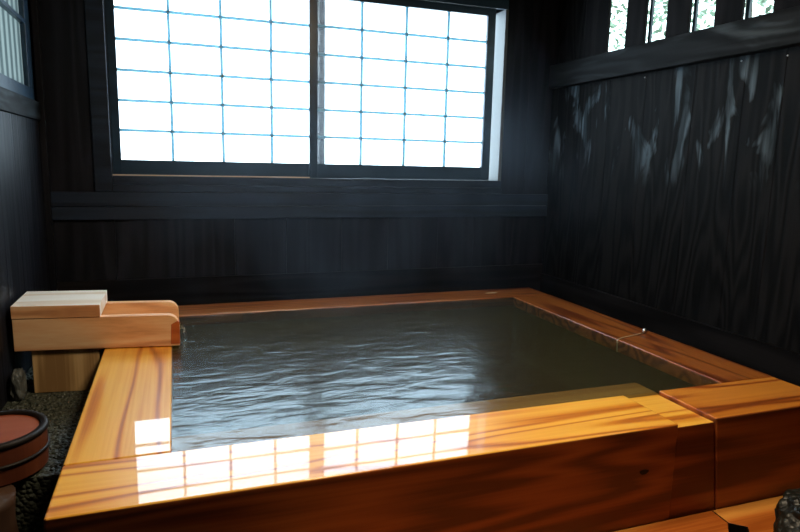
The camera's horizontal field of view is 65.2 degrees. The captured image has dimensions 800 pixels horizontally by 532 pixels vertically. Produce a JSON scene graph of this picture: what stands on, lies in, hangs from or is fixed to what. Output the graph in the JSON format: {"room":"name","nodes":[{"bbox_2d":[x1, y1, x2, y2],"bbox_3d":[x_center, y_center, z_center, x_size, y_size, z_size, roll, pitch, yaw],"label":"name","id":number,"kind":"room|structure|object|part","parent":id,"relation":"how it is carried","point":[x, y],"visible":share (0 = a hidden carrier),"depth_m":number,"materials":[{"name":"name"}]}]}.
{"room":"spa","nodes":[
{"label":"spa","id":0,"kind":"room"},
{"bbox_2d":[0,0,49,409],"bbox_3d":[-0.963,-0.197,0.626,0.140,2.360,5.354,-2,10,-20],"label":"wall","id":1,"kind":"structure","parent":0,"point":[24,267],"depth_m":2.61,"materials":[{"name":"black wood"}]},
{"bbox_2d":[0,0,40,120],"bbox_3d":[-1.397,-0.930,1.953,0.042,0.809,2.265,-2,10,-20],"label":"window","id":2,"kind":"structure","parent":1,"relation":"in","point":[16,73],"depth_m":2.73,"materials":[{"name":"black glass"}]},
{"bbox_3d":[-1.390,-0.973,1.892,0.006,0.625,2.040,-2,10,-20],"label":"fluted pane","id":3,"kind":"part","parent":2,"relation":"part of","materials":[{"name":"clear glass"}]},
{"bbox_2d":[28,0,558,281],"bbox_3d":[-0.432,-0.692,3.679,3.222,2.360,0.140,-2,10,-20],"label":"wall","id":4,"kind":"structure","parent":0,"point":[85,250],"depth_m":3.61,"materials":[{"name":"black wood"}]},
{"bbox_2d":[30,0,56,290],"bbox_3d":[-1.774,-0.629,3.111,0.030,2.360,0.030,-2,10,-20],"label":"trim","id":5,"kind":"structure","parent":4,"relation":"attached to","point":[33,3],"depth_m":3.10,"materials":[{"name":"black wood"}]},
{"bbox_2d":[84,0,112,191],"bbox_3d":[-1.522,-1.095,3.135,0.083,1.436,0.031,-2,10,-20],"label":"trim","id":6,"kind":"structure","parent":4,"relation":"attached to","point":[94,9],"depth_m":3.16,"materials":[{"name":"black wood"}]},
{"bbox_2d":[50,192,547,205],"bbox_3d":[-0.400,-0.390,3.663,2.912,0.073,0.035,-2,10,-20],"label":"trim","id":7,"kind":"structure","parent":4,"relation":"attached to","point":[57,198],"depth_m":3.55,"materials":[{"name":"black wood"}]},
{"bbox_2d":[51,206,546,219],"bbox_3d":[-0.401,-0.319,3.675,2.912,0.068,0.035,-2,10,-20],"label":"trim","id":8,"kind":"structure","parent":4,"relation":"attached to","point":[58,212],"depth_m":3.55,"materials":[{"name":"black wood"}]},
{"bbox_2d":[57,264,542,305],"bbox_3d":[-0.431,0.259,3.771,2.942,0.454,0.025,-2,10,-20],"label":"baseboard","id":9,"kind":"structure","parent":4,"relation":"attached to","point":[310,285],"depth_m":3.70,"materials":[{"name":"black wood"}]},
{"bbox_2d":[104,0,508,187],"bbox_3d":[-0.435,-1.048,3.623,2.285,1.160,0.177,-2,10,-20],"label":"window","id":10,"kind":"structure","parent":4,"relation":"in","point":[336,93],"depth_m":3.62,"materials":[{"name":"beige paper"}]},
{"bbox_3d":[-0.967,-1.012,3.405,1.134,1.040,0.028,-2,10,-20],"label":"shoji sash","id":11,"kind":"part","parent":10,"relation":"part of","materials":[{"name":"white paper"}]},
{"bbox_3d":[-0.447,-0.497,3.701,2.278,0.046,0.152,-2,10,-20],"label":"sill","id":12,"kind":"part","parent":10,"relation":"part of","materials":[{"name":"black wood"}]},
{"bbox_3d":[0.030,-1.042,3.727,1.156,1.040,0.028,-2,10,-20],"label":"shoji sash","id":13,"kind":"part","parent":10,"relation":"part of","materials":[{"name":"white paper"}]},
{"bbox_3d":[-0.425,-1.584,3.522,2.272,0.070,0.148,-2,10,-20],"label":"head rail","id":14,"kind":"part","parent":10,"relation":"part of","materials":[{"name":"black wood"}]},
{"bbox_2d":[113,185,501,193],"bbox_3d":[-0.424,-0.446,3.646,2.280,0.035,0.033,-2,10,-20],"label":"trim","id":15,"kind":"structure","parent":4,"relation":"attached to","point":[116,188],"depth_m":3.57,"materials":[{"name":"black wood"}]},
{"bbox_2d":[542,0,799,352],"bbox_3d":[1.937,-0.302,1.660,0.144,2.360,5.354,-2,10,-20],"label":"wall","id":16,"kind":"structure","parent":0,"point":[676,191],"depth_m":3.01,"materials":[{"name":"black wood"}]},
{"bbox_2d":[540,273,799,386],"bbox_3d":[1.823,0.662,1.839,0.022,0.395,5.170,-2,10,-20],"label":"baseboard","id":17,"kind":"structure","parent":16,"relation":"attached to","point":[783,364],"depth_m":3.01,"materials":[{"name":"black wood"}]},
{"bbox_2d":[549,0,799,88],"bbox_3d":[1.531,-1.211,2.569,0.135,0.644,3.027,-2,10,-20],"label":"window","id":18,"kind":"structure","parent":16,"relation":"in","point":[731,35],"depth_m":3.02,"materials":[{"name":"black wood"}]},
{"bbox_3d":[0.430,0.949,1.427,3.342,0.100,5.650,-2,10,-20],"label":"floor","id":19,"kind":"structure","parent":0,"visible":0},
{"bbox_2d":[0,484,18,531],"bbox_3d":[-1.135,0.719,1.692,0.200,0.194,0.200,-2,10,-20],"label":"wooden stump","id":20,"kind":"object","parent":19,"relation":"on","point":[8,523],"visible":0.98,"depth_m":1.69,"materials":[{"name":"brown wood"}]},
{"bbox_2d":[2,366,89,531],"bbox_3d":[-1.369,0.570,2.556,0.336,0.195,1.620,-2,10,-20],"label":"pebble bed","id":21,"kind":"object","parent":19,"relation":"on","point":[63,410],"visible":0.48,"depth_m":2.01,"materials":[{"name":"grey gravel"}]},
{"bbox_2d":[10,368,26,400],"bbox_3d":[-1.451,0.446,2.375,0.050,0.112,0.092,0,10,-9],"label":"rock","id":22,"kind":"object","parent":21,"relation":"on","point":[18,381],"visible":1,"depth_m":2.35,"materials":[{"name":"grey stone"}]},
{"bbox_2d":[0,409,50,486],"bbox_3d":[-1.190,0.532,1.828,0.294,0.123,0.294,-2,10,-20],"label":"wooden bucket","id":23,"kind":"object","parent":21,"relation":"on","point":[25,439],"visible":1,"depth_m":1.80,"materials":[{"name":"red wood"}]},
{"bbox_2d":[31,348,104,392],"bbox_3d":[-1.343,0.391,2.555,0.240,0.172,0.262,-2,10,-20],"label":"support post","id":24,"kind":"object","parent":21,"relation":"on","point":[73,369],"visible":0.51,"depth_m":2.44,"materials":[{"name":"brown wood"}]},
{"bbox_2d":[43,287,799,531],"bbox_3d":[0.027,0.507,2.627,2.343,0.360,1.953,-2,10,-20],"label":"bathtub","id":25,"kind":"object","parent":19,"relation":"on","point":[612,458],"visible":0.84,"depth_m":1.85,"materials":[{"name":"brown wood"}]},
{"bbox_2d":[10,290,179,351],"bbox_3d":[-1.224,0.213,2.564,0.640,0.177,0.287,-1,10,-12],"label":"spout","id":26,"kind":"object","parent":25,"relation":"on","point":[79,319],"visible":1,"depth_m":2.44,"materials":[{"name":"beige wood"}]},
{"bbox_2d":[172,304,694,436],"bbox_3d":[0.028,0.496,2.637,1.851,0.336,1.478,-2,10,-20],"label":"water","id":27,"kind":"object","parent":25,"relation":"in","point":[544,356],"visible":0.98,"depth_m":3.01,"materials":[{"name":"liquid"}]},
{"bbox_2d":[180,323,187,340],"bbox_3d":[-0.915,0.281,2.641,0.035,0.062,0.100,-2,10,-20],"label":"water","id":28,"kind":"object","parent":27,"relation":"on","point":[183,327],"visible":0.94,"depth_m":2.63,"materials":[{"name":"clear liquid"}]},
{"bbox_2d":[616,328,646,351],"bbox_3d":[1.038,0.332,2.809,0.234,0.074,0.022,-6,12,-37],"label":"wire hook","id":29,"kind":"object","parent":25,"relation":"on","point":[644,330],"visible":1,"depth_m":2.81,"materials":[{"name":"silver metal"}]},
{"bbox_2d":[614,511,728,531],"bbox_3d":[0.465,0.865,1.460,1.397,0.054,0.616,-2,10,-20],"label":"board","id":30,"kind":"object","parent":19,"relation":"on","point":[708,521],"visible":1,"depth_m":1.87,"materials":[{"name":"brown wood"}]},
{"bbox_2d":[713,495,782,531],"bbox_3d":[1.406,0.831,1.796,0.704,0.054,0.616,-2,10,-20],"label":"board","id":31,"kind":"object","parent":19,"relation":"on","point":[756,516],"visible":0.62,"depth_m":1.94,"materials":[{"name":"brown wood"}]},
{"bbox_2d":[773,488,799,531],"bbox_3d":[1.181,0.723,1.731,0.303,0.170,0.213,-2,10,-20],"label":"rock","id":32,"kind":"object","parent":31,"relation":"on","point":[787,510],"visible":1,"depth_m":1.72,"materials":[{"name":"grey stone"}]},
{"label":"outside","id":33,"kind":"structure","parent":0,"visible":0},
{"bbox_3d":[6.783,0.573,5.796,11.377,0.100,18.000,-2,10,-20],"label":"floor","id":34,"kind":"structure","parent":33,"visible":0},
{"bbox_2d":[609,0,667,49],"bbox_3d":[2.610,-2.136,8.418,2.047,4.201,2.109,-2,10,-20],"label":"tree","id":35,"kind":"object","parent":34,"relation":"on","point":[612,25],"visible":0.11,"depth_m":8.23,"materials":[{"name":"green plant"}]},
{"bbox_2d":[647,0,773,36],"bbox_3d":[3.475,-1.609,6.249,2.102,3.912,2.058,-2,10,-20],"label":"tree","id":36,"kind":"object","parent":34,"relation":"on","point":[762,3],"visible":0.12,"depth_m":6.32,"materials":[{"name":"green plant"}]}
]}

